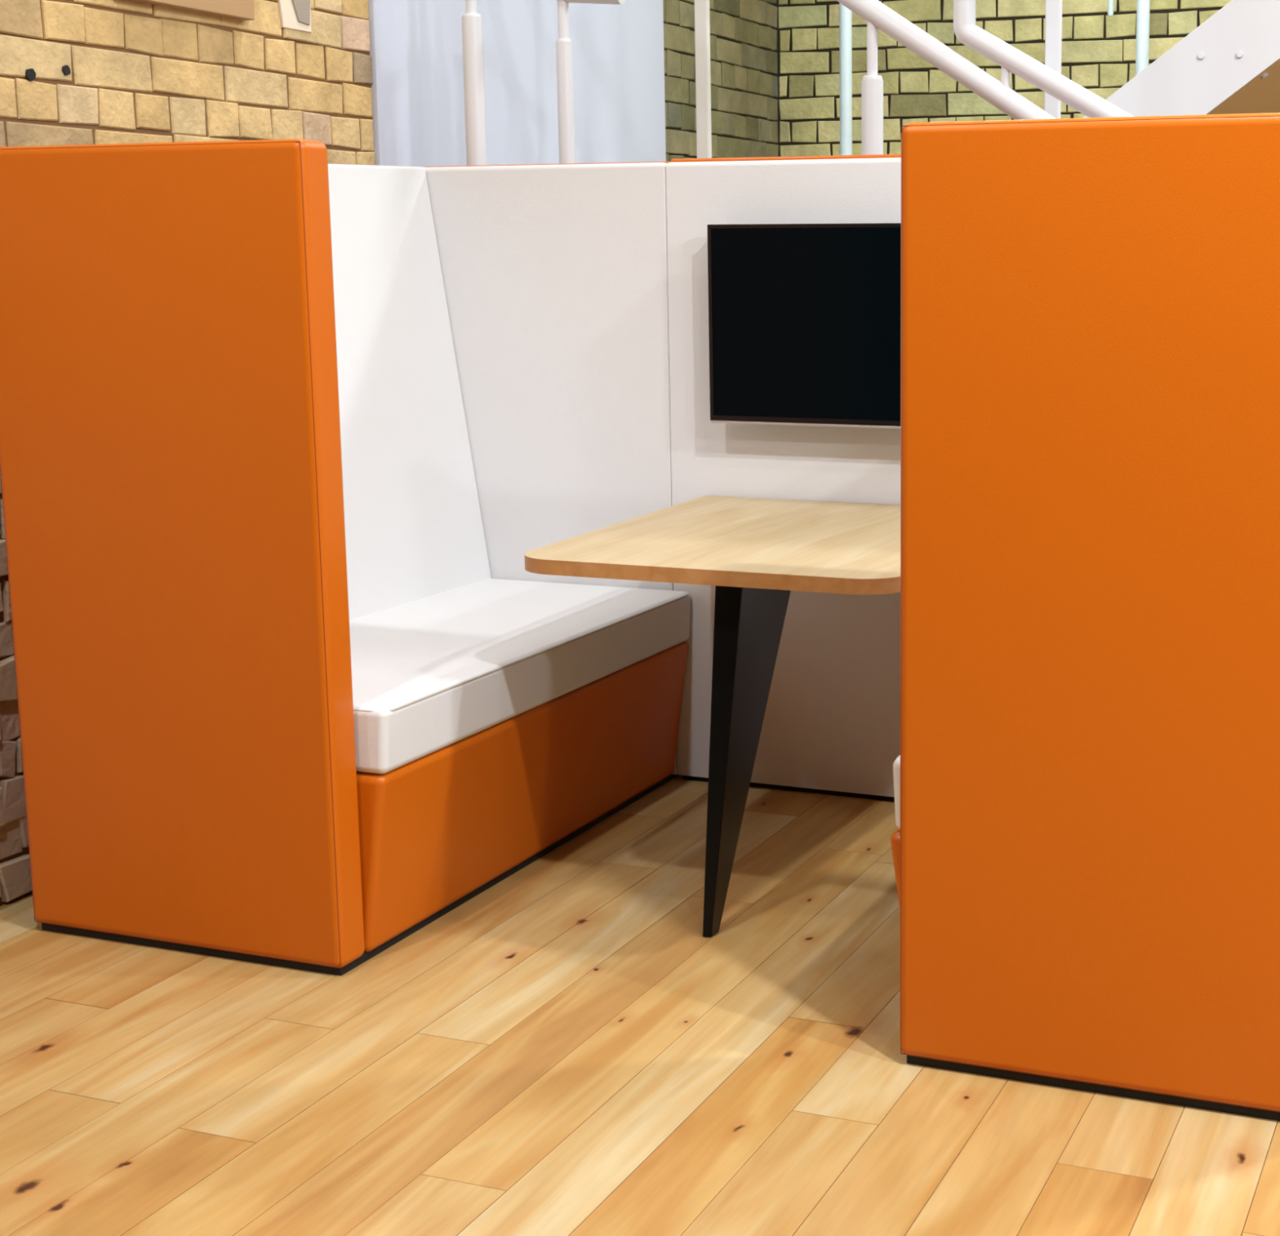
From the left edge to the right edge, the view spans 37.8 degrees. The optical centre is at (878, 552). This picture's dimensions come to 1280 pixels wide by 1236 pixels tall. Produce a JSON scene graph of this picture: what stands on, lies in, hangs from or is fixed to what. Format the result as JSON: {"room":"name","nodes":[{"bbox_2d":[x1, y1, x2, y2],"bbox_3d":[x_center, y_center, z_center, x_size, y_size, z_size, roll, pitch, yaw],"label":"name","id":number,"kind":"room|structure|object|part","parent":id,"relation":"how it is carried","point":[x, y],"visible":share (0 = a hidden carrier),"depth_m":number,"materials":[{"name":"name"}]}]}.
{"room":"office breakout area","nodes":[
{"label":"office breakout area","id":0,"kind":"room"},
{"bbox_2d":[0,0,778,905],"bbox_3d":[-1.462,-1.044,4.622,0.214,3.204,5.777,3,10,20],"label":"wall","id":1,"kind":"structure","parent":0,"point":[141,72],"depth_m":4.74,"materials":[{"name":"brick"}]},
{"bbox_2d":[25,68,35,80],"bbox_3d":[-1.699,-0.958,3.692,0.006,0.025,0.023,3,10,20],"label":"plug","id":2,"kind":"object","parent":1,"relation":"attached to","point":[30,74],"visible":1,"depth_m":3.69,"materials":[{"name":"black plastic"}]},
{"bbox_2d":[62,65,71,75],"bbox_3d":[-1.666,-0.990,3.779,0.006,0.021,0.020,3,10,20],"label":"plug","id":3,"kind":"object","parent":1,"relation":"attached to","point":[66,70],"visible":1,"depth_m":3.78,"materials":[{"name":"black"}]},
{"bbox_2d":[131,0,254,20],"bbox_3d":[-1.534,-1.277,4.066,0.034,0.148,0.432,3,10,20],"label":"board","id":4,"kind":"object","parent":1,"relation":"attached to","point":[241,10],"visible":1,"depth_m":4.15,"materials":[{"name":"brown"}]},
{"bbox_2d":[277,0,311,32],"bbox_3d":[-1.408,-1.352,4.439,0.013,0.178,0.124,3,10,20],"label":"sign","id":5,"kind":"object","parent":1,"relation":"attached to","point":[295,15],"visible":1,"depth_m":4.44,"materials":[{"name":"beige"}]},
{"bbox_2d":[0,774,1279,1235],"bbox_3d":[0.970,0.948,2.439,6.105,0.050,8.770,3,10,20],"label":"floor","id":6,"kind":"structure","parent":0,"point":[565,1049],"depth_m":2.91,"materials":[{"name":"brown wood"}]},
{"bbox_2d":[0,138,690,975],"bbox_3d":[-1.041,-0.103,4.025,0.774,1.526,1.461,3,10,20],"label":"bench","id":7,"kind":"object","parent":6,"relation":"on","point":[287,433],"visible":0.97,"depth_m":3.46,"materials":[{"name":"orange"}]},
{"bbox_3d":[-1.301,0.005,3.395,0.719,1.483,0.083,3,10,20],"label":"panel","id":8,"kind":"part","parent":7,"relation":"part of","materials":[{"name":"orange"}]},
{"bbox_3d":[-1.292,-0.333,4.080,0.185,1.083,1.292,3,10,20],"label":"backrest","id":9,"kind":"part","parent":7,"relation":"part of","materials":[{"name":"white"}]},
{"bbox_2d":[349,578,690,773],"bbox_3d":[-0.957,0.235,4.048,0.595,0.125,1.288,3,10,20],"label":"seat cushion","id":10,"kind":"object","parent":7,"relation":"on","point":[441,671],"depth_m":3.96,"materials":[{"name":"white fabric"}]},
{"bbox_3d":[-1.031,0.465,4.112,0.735,0.347,1.292,3,10,20],"label":"seat","id":11,"kind":"part","parent":7,"relation":"part of","materials":[{"name":"orange"}]},
{"bbox_2d":[461,0,487,165],"bbox_3d":[-1.050,-1.076,4.808,0.053,3.200,0.053,3,10,20],"label":"railing post","id":12,"kind":"object","parent":6,"relation":"on","point":[471,21],"visible":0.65,"depth_m":4.77,"materials":[{"name":"white metal"}]},
{"bbox_2d":[555,0,625,163],"bbox_3d":[-0.755,-0.497,4.955,0.193,2.011,0.052,3,10,20],"label":"railing post","id":13,"kind":"object","parent":6,"relation":"on","point":[563,44],"visible":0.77,"depth_m":4.85,"materials":[{"name":"white metal"}]},
{"bbox_3d":[-0.752,-1.458,4.800,0.184,0.065,0.052,3,10,20],"label":"rail","id":14,"kind":"part","parent":13,"relation":"part of","materials":[{"name":"white metal"}]},
{"bbox_2d":[694,0,711,158],"bbox_3d":[-0.475,-1.111,5.023,0.037,3.200,0.024,3,10,20],"label":"support post","id":15,"kind":"object","parent":6,"relation":"on","point":[702,24],"visible":0.2,"depth_m":4.99,"materials":[{"name":"white metal"}]},
{"bbox_2d":[524,495,900,937],"bbox_3d":[-0.174,0.315,3.937,0.875,0.728,0.992,3,10,20],"label":"meeting table","id":16,"kind":"object","parent":6,"relation":"on","point":[754,552],"visible":0.84,"depth_m":3.60,"materials":[{"name":"brown wood"}]},
{"bbox_3d":[-0.262,0.368,3.698,0.060,0.698,0.414,3,10,20],"label":"leg","id":17,"kind":"part","parent":16,"relation":"part of","materials":[{"name":"black metal"}]},
{"bbox_2d":[665,154,901,801],"bbox_3d":[0.009,-0.162,4.373,1.070,1.532,0.083,3,10,20],"label":"screen panel","id":18,"kind":"object","parent":6,"relation":"on","point":[831,725],"visible":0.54,"depth_m":4.42,"materials":[{"name":"white"}]},
{"bbox_2d":[706,222,901,428],"bbox_3d":[-0.020,-0.522,4.235,0.774,0.462,0.085,3,10,20],"label":"television","id":19,"kind":"object","parent":18,"relation":"attached to","point":[804,319],"visible":0.64,"depth_m":4.24,"materials":[{"name":"black glass"},{"name":"black plastic"},{"name":"silver metal"}]},
{"bbox_2d":[839,2,852,155],"bbox_3d":[-0.110,-1.309,6.258,0.042,3.200,0.042,3,10,20],"label":"support post","id":20,"kind":"object","parent":6,"relation":"on","point":[845,14],"visible":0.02,"depth_m":6.20,"materials":[{"name":"white metal"}]},
{"bbox_2d":[835,0,1133,155],"bbox_3d":[0.574,-1.018,4.439,2.429,3.200,0.057,3,10,20],"label":"stair railing","id":21,"kind":"object","parent":6,"relation":"on","point":[999,94],"visible":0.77,"depth_m":4.51,"materials":[{"name":"white metal"}]},
{"bbox_3d":[-0.015,-0.334,4.764,0.055,1.748,0.055,3,10,20],"label":"post","id":22,"kind":"part","parent":21,"relation":"part of","materials":[{"name":"white metal"}]},
{"bbox_3d":[0.433,-1.022,4.489,2.131,1.413,0.057,3,10,20],"label":"rail","id":23,"kind":"part","parent":21,"relation":"part of","materials":[{"name":"white metal"}]},
{"bbox_3d":[0.950,-1.445,4.232,1.627,2.291,0.055,3,10,20],"label":"rail","id":24,"kind":"part","parent":21,"relation":"part of","materials":[{"name":"white metal"}]},
{"bbox_2d":[1044,0,1062,118],"bbox_3d":[0.439,-1.054,4.665,0.039,3.200,0.024,3,10,20],"label":"support post","id":25,"kind":"object","parent":6,"relation":"on","point":[1053,23],"visible":0.02,"depth_m":4.62,"materials":[{"name":"white metal"}]},
{"bbox_2d":[890,112,1279,1120],"bbox_3d":[0.594,-0.010,3.441,0.765,1.526,1.461,3,10,20],"label":"bench","id":26,"kind":"object","parent":6,"relation":"on","point":[1086,842],"visible":1,"depth_m":2.77,"materials":[{"name":"orange"}]},
{"bbox_3d":[0.581,0.556,3.536,0.735,0.347,1.292,3,10,20],"label":"seat","id":27,"kind":"part","parent":26,"relation":"part of","materials":[{"name":"orange"}]},
{"bbox_2d":[893,755,900,830],"bbox_3d":[0.512,0.318,3.523,0.582,0.125,1.288,3,10,20],"label":"seat cushion","id":28,"kind":"object","parent":26,"relation":"on","point":[896,765],"depth_m":3.02,"materials":[{"name":"white fabric"}]},
{"bbox_2d":[1135,0,1150,75],"bbox_3d":[0.854,-1.271,6.018,0.042,3.200,0.042,3,10,20],"label":"support post","id":29,"kind":"object","parent":6,"relation":"on","point":[1143,10],"visible":0.02,"depth_m":5.94,"materials":[{"name":"white metal"}]},
{"bbox_2d":[1083,0,1279,117],"bbox_3d":[0.903,-1.123,5.155,3.807,3.180,0.999,3,10,20],"label":"staircase","id":30,"kind":"structure","parent":6,"relation":"on","point":[1229,64],"depth_m":4.64,"materials":[{"name":"white metal"}]},
{"bbox_2d":[777,0,1231,156],"bbox_3d":[2.502,-1.324,6.343,6.085,3.200,0.202,3,10,20],"label":"wall","id":31,"kind":"structure","parent":0,"point":[1098,51],"depth_m":6.99,"materials":[{"name":"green brick"}]},
{"bbox_3d":[0.917,-2.306,2.044,6.285,0.100,8.970,3,10,20],"label":"ceiling","id":32,"kind":"structure","parent":0,"visible":0},
{"bbox_2d":[1107,0,1114,16],"bbox_3d":[0.815,-2.411,6.388,0.022,1.065,0.022,3,10,20],"label":"hanging rod","id":33,"kind":"object","parent":32,"relation":"hanging from","point":[1110,2],"visible":1,"depth_m":6.46,"materials":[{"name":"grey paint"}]}
]}

